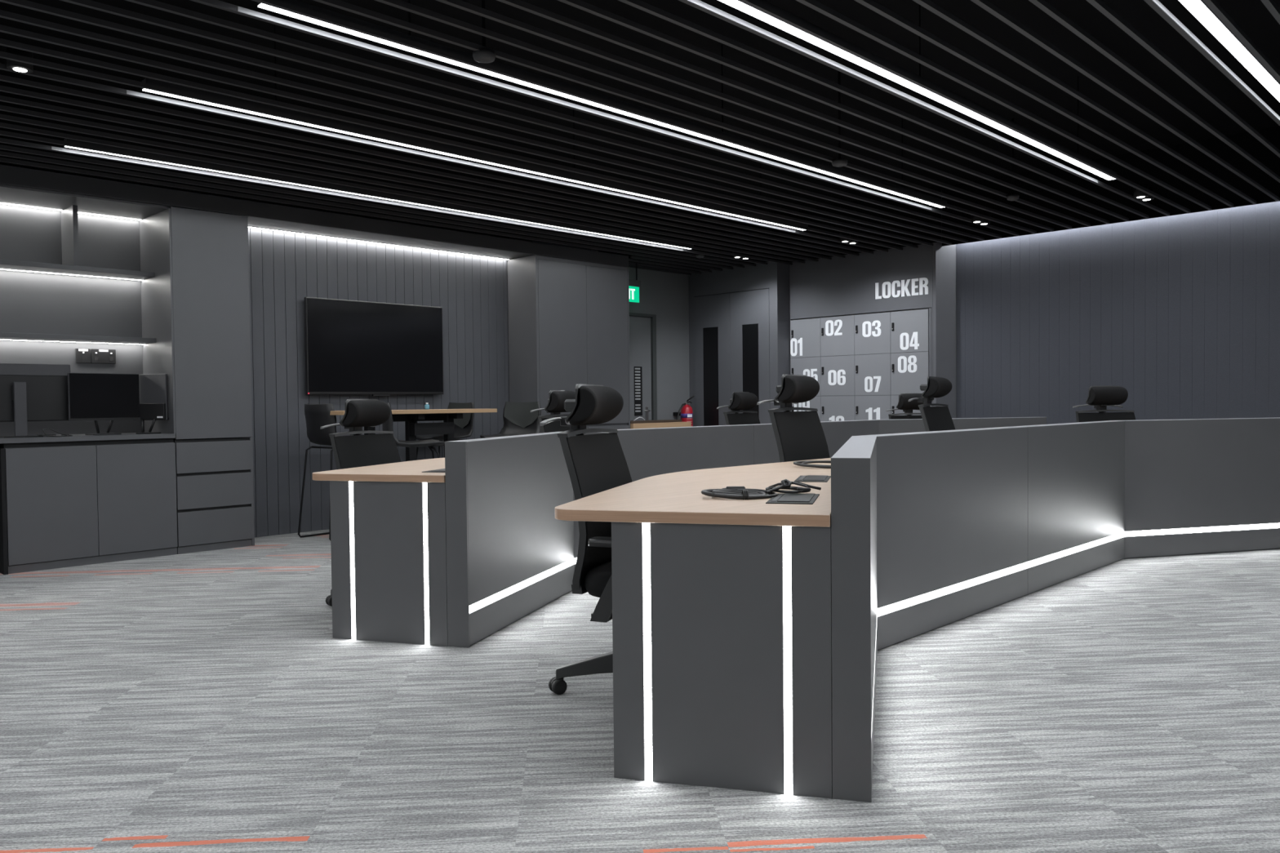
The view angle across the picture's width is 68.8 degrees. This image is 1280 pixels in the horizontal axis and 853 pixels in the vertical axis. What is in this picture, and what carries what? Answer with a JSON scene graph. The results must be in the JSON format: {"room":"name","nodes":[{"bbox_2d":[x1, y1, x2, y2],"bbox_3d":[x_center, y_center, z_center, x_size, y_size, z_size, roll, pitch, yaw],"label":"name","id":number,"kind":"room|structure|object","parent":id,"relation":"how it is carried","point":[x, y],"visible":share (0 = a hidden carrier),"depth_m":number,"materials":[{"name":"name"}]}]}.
{"room":"control room","nodes":[
{"label":"control room","id":0,"kind":"room"},
{"bbox_2d":[0,162,532,537],"bbox_3d":[-5.827,-0.552,4.925,0.300,3.070,13.200,1,2,45],"label":"wall","id":1,"kind":"structure","parent":0,"point":[285,268],"depth_m":7.91,"materials":[{"name":"grey paint"}]},
{"bbox_2d":[304,297,444,395],"bbox_3d":[-2.308,-0.676,8.197,0.079,0.817,1.317,1,2,45],"label":"television","id":2,"kind":"object","parent":1,"relation":"attached to","point":[353,347],"visible":1,"depth_m":8.13,"materials":[{"name":"black"}]},
{"bbox_2d":[248,226,509,259],"bbox_3d":[-2.250,-1.611,8.257,0.044,0.005,2.700,1,2,45],"label":"light","id":3,"kind":"object","parent":1,"relation":"attached to","point":[248,226],"visible":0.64,"depth_m":8.13,"materials":[{"name":"white plastic"}]},
{"bbox_2d":[247,216,533,259],"bbox_3d":[-2.118,-1.623,8.139,0.410,0.020,2.740,1,2,45],"label":"trim","id":4,"kind":"structure","parent":1,"relation":"attached to","point":[252,221],"depth_m":7.98,"materials":[{"name":"grey laminate"}]},
{"bbox_2d":[0,529,1279,852],"bbox_3d":[-0.876,1.124,2.341,11.719,0.250,16.428,1,2,45],"label":"floor","id":5,"kind":"structure","parent":0,"point":[206,701],"depth_m":3.04,"materials":[{"name":"grey carpet"}]},
{"bbox_2d":[0,438,177,574],"bbox_3d":[-3.891,0.507,6.503,0.645,0.832,1.044,1,2,45],"label":"base cabinet","id":6,"kind":"object","parent":5,"relation":"on","point":[63,504],"visible":0.98,"depth_m":6.24,"materials":[{"name":"grey laminate"}]},
{"bbox_2d":[161,206,252,439],"bbox_3d":[-3.323,-0.742,7.024,0.590,1.652,0.543,1,2,45],"label":"tall cabinet","id":7,"kind":"object","parent":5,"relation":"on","point":[210,259],"visible":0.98,"depth_m":6.81,"materials":[{"name":"grey laminate"}]},
{"bbox_2d":[173,437,254,554],"bbox_3d":[-3.311,0.496,7.055,0.590,0.815,0.545,1,2,45],"label":"drawer unit","id":8,"kind":"object","parent":5,"relation":"on","point":[215,487],"visible":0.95,"depth_m":6.84,"materials":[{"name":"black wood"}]},
{"bbox_2d":[297,403,336,540],"bbox_3d":[-2.390,0.349,7.461,0.466,1.068,0.501,1,2,40],"label":"bar stool","id":9,"kind":"object","parent":5,"relation":"on","point":[317,415],"visible":0.47,"depth_m":7.27,"materials":[{"name":"black"}]},
{"bbox_2d":[320,399,400,606],"bbox_3d":[-1.259,0.394,4.960,0.781,1.085,0.756,0,2,25],"label":"chair","id":10,"kind":"object","parent":5,"relation":"on","point":[355,451],"visible":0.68,"depth_m":5.03,"materials":[{"name":"black fabric"}]},
{"bbox_2d":[329,408,497,461],"bbox_3d":[-1.880,0.367,7.706,0.440,1.010,1.420,1,2,45],"label":"table","id":11,"kind":"object","parent":5,"relation":"on","point":[413,428],"visible":0.45,"depth_m":7.69,"materials":[{"name":"brown wood"}]},
{"bbox_2d":[424,402,429,409],"bbox_3d":[-1.809,-0.174,7.940,0.039,0.057,0.040,1,2,45],"label":"bottle","id":12,"kind":"object","parent":11,"relation":"on","point":[426,406],"visible":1,"depth_m":7.92,"materials":[{"name":"blue"}]},
{"bbox_2d":[409,422,453,435],"bbox_3d":[-1.725,0.019,7.765,0.070,0.100,0.380,1,2,45],"label":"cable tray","id":13,"kind":"object","parent":11,"relation":"on","point":[416,428],"depth_m":7.72,"materials":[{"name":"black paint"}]},
{"bbox_2d":[382,402,444,458],"bbox_3d":[-1.736,0.350,7.143,0.501,1.068,0.466,-1,2,-19],"label":"bar stool","id":14,"kind":"object","parent":5,"relation":"on","point":[388,425],"visible":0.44,"depth_m":6.97,"materials":[{"name":"grey fabric"}]},
{"bbox_2d":[416,402,474,460],"bbox_3d":[-1.761,0.317,8.450,0.466,1.068,0.501,1,2,45],"label":"bar stool","id":15,"kind":"object","parent":5,"relation":"on","point":[463,428],"visible":0.39,"depth_m":8.52,"materials":[{"name":"grey fabric"}]},
{"bbox_2d":[480,401,541,438],"bbox_3d":[-1.153,0.312,8.381,0.466,1.068,0.501,0,2,29],"label":"bar stool","id":16,"kind":"object","parent":5,"relation":"on","point":[518,420],"visible":0.41,"depth_m":8.55,"materials":[{"name":"grey fabric"}]},
{"bbox_2d":[530,390,575,433],"bbox_3d":[-0.315,0.322,6.279,0.781,1.140,0.756,0,2,33],"label":"chair","id":17,"kind":"object","parent":5,"relation":"on","point":[555,406],"visible":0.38,"depth_m":6.32,"materials":[{"name":"grey plastic"}]},
{"bbox_2d":[506,254,630,433],"bbox_3d":[-0.723,-0.424,9.582,0.500,2.472,1.248,1,2,45],"label":"column","id":18,"kind":"structure","parent":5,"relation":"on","point":[568,320],"depth_m":9.24,"materials":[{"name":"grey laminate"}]},
{"bbox_2d":[539,383,631,694],"bbox_3d":[0.048,0.404,3.349,0.767,1.120,0.732,0,2,21],"label":"chair","id":19,"kind":"object","parent":5,"relation":"on","point":[596,464],"visible":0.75,"depth_m":3.37,"materials":[{"name":"black fabric"}]},
{"bbox_2d":[630,419,691,428],"bbox_3d":[0.146,0.359,10.293,0.310,0.852,0.915,1,2,45],"label":"desk","id":20,"kind":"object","parent":5,"relation":"on","point":[655,423],"visible":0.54,"depth_m":10.16,"materials":[{"name":"brown wood"}]},
{"bbox_2d":[312,417,1046,648],"bbox_3d":[0.908,0.431,6.434,1.455,0.890,6.476,1,2,45],"label":"workstation","id":21,"kind":"object","parent":5,"relation":"on","point":[455,549],"visible":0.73,"depth_m":4.20,"materials":[{"name":"grey laminate"}]},
{"bbox_2d":[312,457,445,482],"bbox_3d":[-0.990,0.209,4.758,0.698,0.032,1.317,0,2,17],"label":"countertop","id":22,"kind":"structure","parent":21,"relation":"on","point":[411,471],"depth_m":4.21,"materials":[{"name":"brown wood"}]},
{"bbox_2d":[716,391,759,425],"bbox_3d":[1.043,0.281,7.558,0.781,1.130,0.756,1,2,39],"label":"chair","id":23,"kind":"object","parent":5,"relation":"on","point":[740,401],"visible":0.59,"depth_m":7.68,"materials":[{"name":"black fabric"}]},
{"bbox_2d":[756,373,830,462],"bbox_3d":[1.027,0.321,4.809,0.781,1.191,0.756,1,2,39],"label":"chair","id":24,"kind":"object","parent":5,"relation":"on","point":[799,435],"visible":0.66,"depth_m":4.94,"materials":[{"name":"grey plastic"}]},
{"bbox_2d":[885,393,925,419],"bbox_3d":[2.573,0.255,8.329,0.756,1.110,0.781,-1,2,-17],"label":"chair","id":25,"kind":"object","parent":5,"relation":"on","point":[904,404],"visible":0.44,"depth_m":8.53,"materials":[{"name":"black fabric"}]},
{"bbox_2d":[555,417,1279,802],"bbox_3d":[2.344,0.448,4.996,1.735,0.900,6.953,1,2,45],"label":"workstation","id":26,"kind":"object","parent":5,"relation":"on","point":[748,635],"depth_m":2.63,"materials":[{"name":"grey laminate"}]},
{"bbox_2d":[555,471,831,527],"bbox_3d":[0.315,0.227,3.284,0.783,0.032,1.549,0,2,15],"label":"countertop","id":27,"kind":"structure","parent":26,"relation":"on","point":[666,498],"depth_m":2.71,"materials":[{"name":"brown wood"}]},
{"bbox_2d":[670,457,831,473],"bbox_3d":[1.641,0.166,5.101,0.583,0.032,3.804,1,2,45],"label":"countertop","id":28,"kind":"structure","parent":26,"relation":"on","point":[788,466],"depth_m":4.12,"materials":[{"name":"brown wood"}]},
{"bbox_2d":[908,376,955,431],"bbox_3d":[2.289,0.255,6.458,0.781,1.213,0.756,1,2,39],"label":"chair","id":29,"kind":"object","parent":5,"relation":"on","point":[939,418],"visible":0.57,"depth_m":6.60,"materials":[{"name":"black fabric"}]},
{"bbox_2d":[1072,385,1135,422],"bbox_3d":[3.626,0.263,6.970,0.756,1.143,0.781,-1,1,-6],"label":"chair","id":30,"kind":"object","parent":5,"relation":"on","point":[1099,397],"visible":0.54,"depth_m":7.20,"materials":[{"name":"grey plastic"}]},
{"bbox_3d":[-5.828,0.579,4.543,0.620,0.830,2.200,1,2,45],"label":"base cabinet","id":31,"kind":"object","parent":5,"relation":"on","visible":0},
{"bbox_2d":[0,428,175,444],"bbox_3d":[-5.070,0.090,5.310,0.644,0.088,4.381,1,2,45],"label":"countertop","id":32,"kind":"structure","parent":31,"relation":"on","point":[124,436],"depth_m":6.24,"materials":[{"name":"grey stone"}]},
{"bbox_2d":[0,363,70,437],"bbox_3d":[-4.109,-0.173,6.192,0.180,0.488,0.620,1,2,45],"label":"monitor","id":33,"kind":"object","parent":32,"relation":"on","point":[28,392],"visible":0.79,"depth_m":6.26,"materials":[{"name":"grey plastic"}]},
{"bbox_2d":[0,183,175,435],"bbox_3d":[-5.079,-0.703,5.293,0.639,1.610,4.384,1,2,45],"label":"wall shelving","id":34,"kind":"object","parent":32,"relation":"on","point":[77,271],"visible":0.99,"depth_m":6.67,"materials":[{"name":"grey laminate"}]},
{"bbox_2d":[75,348,90,363],"bbox_3d":[-4.032,-0.512,6.770,0.016,0.104,0.095,1,2,45],"label":"wall socket","id":35,"kind":"object","parent":34,"relation":"attached to","point":[82,355],"visible":1,"depth_m":6.76,"materials":[{"name":"black plastic"}]},
{"bbox_2d":[91,348,115,363],"bbox_3d":[-3.939,-0.516,6.864,0.016,0.104,0.160,1,2,45],"label":"wall socket","id":36,"kind":"object","parent":34,"relation":"attached to","point":[98,356],"visible":1,"depth_m":6.86,"materials":[{"name":"black plastic"}]},
{"bbox_2d":[67,373,140,435],"bbox_3d":[-3.777,-0.158,6.570,0.142,0.430,0.460,1,2,39],"label":"monitor","id":37,"kind":"object","parent":32,"relation":"on","point":[95,397],"visible":0.99,"depth_m":6.52,"materials":[{"name":"grey plastic"}]},
{"bbox_2d":[133,373,168,434],"bbox_3d":[-3.529,-0.162,6.702,0.300,0.427,0.110,0,2,17],"label":"monitor","id":38,"kind":"object","parent":32,"relation":"on","point":[153,389],"visible":0.83,"depth_m":6.69,"materials":[{"name":"grey plastic"}]},
{"bbox_2d":[0,0,1279,275],"bbox_3d":[-0.876,-1.912,2.353,11.800,0.680,16.600,1,2,45],"label":"ceiling","id":39,"kind":"structure","parent":0,"point":[1144,82],"depth_m":5.62,"materials":[{"name":"black metal"}]},
{"bbox_2d":[5,46,33,73],"bbox_3d":[-2.827,-1.642,4.139,0.100,0.092,0.236,1,2,45],"label":"recessed light","id":40,"kind":"object","parent":39,"relation":"in","point":[13,65],"visible":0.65,"depth_m":4.16,"materials":[{"name":"black paint"}]},
{"bbox_2d":[0,164,628,266],"bbox_3d":[-5.105,-1.554,4.820,0.030,0.115,14.120,1,2,45],"label":"trim","id":41,"kind":"structure","parent":39,"relation":"attached to","point":[9,175],"depth_m":7.13,"materials":[{"name":"grey"}]},
{"bbox_2d":[0,74,720,268],"bbox_3d":[-4.428,-1.920,5.460,0.020,0.550,15.800,1,2,45],"label":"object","id":42,"kind":"structure","parent":39,"relation":"attached to","point":[2,82],"depth_m":7.26,"materials":[{"name":"black metal"}]},
{"bbox_2d":[51,75,693,250],"bbox_3d":[-1.461,-1.986,7.410,0.118,0.579,5.550,1,2,45],"label":"ceiling light","id":43,"kind":"object","parent":39,"relation":"hanging from","point":[63,149],"visible":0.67,"depth_m":6.69,"materials":[{"name":"grey"}]},
{"bbox_2d":[64,146,690,248],"bbox_3d":[-1.420,-1.712,7.414,0.054,0.004,5.496,1,2,45],"label":"diffuser","id":44,"kind":"object","parent":43,"relation":"attached to","point":[259,172],"depth_m":6.90,"materials":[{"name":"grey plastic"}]},
{"bbox_2d":[126,11,808,232],"bbox_3d":[-0.493,-1.972,6.448,0.118,0.579,5.550,1,2,45],"label":"ceiling light","id":45,"kind":"object","parent":39,"relation":"hanging from","point":[145,80],"visible":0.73,"depth_m":5.61,"materials":[{"name":"grey"}]},
{"bbox_2d":[142,88,805,230],"bbox_3d":[-0.452,-1.698,6.452,0.054,0.004,5.496,1,2,45],"label":"diffuser","id":46,"kind":"object","parent":45,"relation":"attached to","point":[146,90],"depth_m":5.84,"materials":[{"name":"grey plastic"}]},
{"bbox_2d":[481,0,485,8],"bbox_3d":[-0.704,-1.807,4.032,0.099,0.035,0.017,1,2,45],"label":"smoke detector","id":47,"kind":"object","parent":39,"relation":"attached to","point":[483,6],"depth_m":4.05,"materials":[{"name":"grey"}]},
{"bbox_2d":[472,35,495,62],"bbox_3d":[-0.702,-1.612,4.036,0.099,0.116,0.116,1,2,45],"label":"smoke detector","id":48,"kind":"object","parent":39,"relation":"attached to","point":[483,55],"depth_m":4.04,"materials":[{"name":"grey plastic"}]},
{"bbox_2d":[237,0,946,209],"bbox_3d":[0.447,-1.957,5.514,0.118,0.579,5.550,1,2,45],"label":"ceiling light","id":49,"kind":"object","parent":39,"relation":"hanging from","point":[296,2],"visible":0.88,"depth_m":4.61,"materials":[{"name":"grey"}]},
{"bbox_2d":[628,258,640,302],"bbox_3d":[-0.149,-1.823,10.196,0.060,0.915,0.392,1,2,45],"label":"exit sign","id":50,"kind":"object","parent":39,"relation":"hanging from","point":[633,285],"visible":0.33,"depth_m":10.27,"materials":[{"name":"green plastic"}]},
{"bbox_2d":[695,200,704,257],"bbox_3d":[0.620,-2.050,9.675,0.088,0.610,0.088,1,2,45],"label":"smoke detector","id":51,"kind":"object","parent":39,"relation":"attached to","point":[698,255],"visible":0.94,"depth_m":9.66,"materials":[{"name":"grey plastic"}]},
{"bbox_2d":[733,248,750,259],"bbox_3d":[1.074,-1.830,9.895,0.100,0.092,0.236,1,2,45],"label":"recessed light","id":52,"kind":"object","parent":39,"relation":"in","point":[734,256],"visible":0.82,"depth_m":9.87,"materials":[{"name":"black paint"}]},
{"bbox_2d":[598,186,942,272],"bbox_3d":[1.263,-2.088,9.701,3.075,0.550,1.795,1,2,45],"label":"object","id":53,"kind":"structure","parent":39,"relation":"attached to","point":[934,188],"depth_m":9.96,"materials":[{"name":"black metal"}]},
{"bbox_2d":[838,109,840,119],"bbox_3d":[1.215,-1.953,5.888,0.099,0.061,0.019,1,2,45],"label":"smoke detector","id":54,"kind":"object","parent":39,"relation":"attached to","point":[839,111],"depth_m":5.93,"materials":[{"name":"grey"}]},
{"bbox_2d":[838,125,840,134],"bbox_3d":[1.215,-1.857,5.890,0.099,0.051,0.019,1,2,45],"label":"smoke detector","id":55,"kind":"object","parent":39,"relation":"attached to","point":[839,127],"depth_m":5.94,"materials":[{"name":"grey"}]},
{"bbox_2d":[831,152,847,167],"bbox_3d":[1.216,-1.667,5.894,0.099,0.091,0.167,1,2,45],"label":"smoke detector","id":56,"kind":"object","parent":39,"relation":"attached to","point":[839,162],"depth_m":5.92,"materials":[{"name":"grey plastic"}]},
{"bbox_2d":[840,231,857,244],"bbox_3d":[2.011,-1.816,8.993,0.100,0.092,0.236,1,2,45],"label":"recessed light","id":57,"kind":"object","parent":39,"relation":"in","point":[842,239],"visible":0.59,"depth_m":8.93,"materials":[{"name":"black paint"}]},
{"bbox_2d":[688,0,1116,182],"bbox_3d":[1.345,-1.944,4.623,0.118,0.579,5.550,1,2,45],"label":"ceiling light","id":58,"kind":"object","parent":39,"relation":"hanging from","point":[736,4],"visible":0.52,"depth_m":4.47,"materials":[{"name":"grey"}]},
{"bbox_2d":[970,209,990,225],"bbox_3d":[2.940,-1.802,8.070,0.100,0.092,0.236,1,2,45],"label":"recessed light","id":59,"kind":"object","parent":39,"relation":"in","point":[983,221],"visible":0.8,"depth_m":8.01,"materials":[{"name":"black paint"}]},
{"bbox_2d":[1011,146,1013,158],"bbox_3d":[2.723,-2.025,6.940,0.088,0.073,0.029,1,2,45],"label":"smoke detector","id":60,"kind":"object","parent":39,"relation":"attached to","point":[1012,148],"depth_m":7.01,"materials":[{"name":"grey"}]},
{"bbox_2d":[1011,163,1013,172],"bbox_3d":[2.724,-1.915,6.943,0.088,0.062,0.029,1,2,45],"label":"smoke detector","id":61,"kind":"object","parent":39,"relation":"attached to","point":[1012,164],"depth_m":7.01,"materials":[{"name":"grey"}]},
{"bbox_2d":[1006,188,1019,200],"bbox_3d":[2.732,-1.711,6.954,0.088,0.090,0.215,1,2,45],"label":"smoke detector","id":62,"kind":"object","parent":39,"relation":"attached to","point":[1012,197],"depth_m":7.00,"materials":[{"name":"grey plastic"}]},
{"bbox_2d":[942,125,1279,245],"bbox_3d":[5.768,-2.037,6.500,7.820,0.580,0.020,1,2,45],"label":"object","id":63,"kind":"structure","parent":39,"relation":"attached to","point":[1246,141],"depth_m":8.00,"materials":[{"name":"black metal"}]},
{"bbox_2d":[1133,183,1154,200],"bbox_3d":[3.848,-1.788,7.140,0.100,0.092,0.236,1,2,45],"label":"recessed light","id":64,"kind":"object","parent":39,"relation":"in","point":[1137,193],"visible":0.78,"depth_m":7.09,"materials":[{"name":"black paint"}]},
{"bbox_2d":[1152,0,1279,119],"bbox_3d":[2.221,-1.930,3.752,0.118,0.579,5.550,1,2,45],"label":"ceiling light","id":65,"kind":"object","parent":39,"relation":"hanging from","point":[1199,9],"visible":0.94,"depth_m":4.08,"materials":[{"name":"grey plastic"}]},
{"bbox_2d":[1178,0,1279,102],"bbox_3d":[2.262,-1.656,3.757,0.054,0.004,5.496,1,2,45],"label":"diffuser","id":66,"kind":"object","parent":65,"relation":"attached to","point":[1199,9],"depth_m":4.07,"materials":[{"name":"white plastic"}]},
{"bbox_2d":[591,249,689,419],"bbox_3d":[0.036,-0.761,10.753,0.080,3.070,1.500,1,2,45],"label":"wall","id":67,"kind":"structure","parent":0,"point":[664,295],"depth_m":11.00,"materials":[{"name":"paint"}]},
{"bbox_2d":[629,312,657,420],"bbox_3d":[-0.130,-0.252,10.559,0.129,2.065,0.875,1,2,45],"label":"door","id":68,"kind":"structure","parent":67,"relation":"in","point":[642,326],"depth_m":10.72,"materials":[{"name":"paint"}]},
{"bbox_2d":[673,395,694,426],"bbox_3d":[0.459,-0.073,10.924,0.293,0.577,0.313,1,2,45],"label":"fire extinguisher","id":69,"kind":"object","parent":67,"relation":"attached to","point":[686,412],"visible":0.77,"depth_m":10.90,"materials":[{"name":"red metal"}]},
{"bbox_2d":[688,190,956,426],"bbox_3d":[1.839,-0.794,10.318,3.277,3.120,0.372,1,2,39],"label":"wall","id":70,"kind":"structure","parent":0,"point":[837,286],"depth_m":9.95,"materials":[{"name":"grey paint"}]},
{"bbox_2d":[693,293,730,426],"bbox_3d":[0.852,-0.393,11.006,0.548,2.296,0.011,1,2,45],"label":"door","id":71,"kind":"structure","parent":70,"relation":"in","point":[712,331],"depth_m":10.99,"materials":[{"name":"grey paint"}]},
{"bbox_2d":[693,288,768,297],"bbox_3d":[1.041,-1.544,10.781,1.110,0.006,0.004,1,2,45],"label":"trim","id":72,"kind":"structure","parent":70,"relation":"attached to","point":[763,288],"depth_m":10.76,"materials":[{"name":"black"}]},
{"bbox_2d":[729,288,769,423],"bbox_3d":[1.247,-0.387,10.614,0.555,2.296,0.011,1,2,45],"label":"door","id":73,"kind":"structure","parent":70,"relation":"in","point":[748,310],"depth_m":10.57,"materials":[{"name":"grey paint"}]},
{"bbox_2d":[790,307,932,421],"bbox_3d":[2.312,-0.327,9.912,1.696,1.723,0.088,1,2,45],"label":"lockers","id":74,"kind":"object","parent":70,"relation":"attached to","point":[861,364],"visible":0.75,"depth_m":9.83,"materials":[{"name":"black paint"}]},
{"bbox_2d":[875,277,928,299],"bbox_3d":[2.657,-1.404,9.502,0.593,0.171,0.006,1,2,45],"label":"sign","id":75,"kind":"object","parent":70,"relation":"attached to","point":[891,287],"depth_m":9.49,"materials":[{"name":"white"}]},
{"bbox_2d":[956,200,1279,424],"bbox_3d":[5.986,-0.742,6.633,7.870,3.120,0.100,1,2,45],"label":"wall","id":76,"kind":"structure","parent":0,"point":[1180,313],"depth_m":8.22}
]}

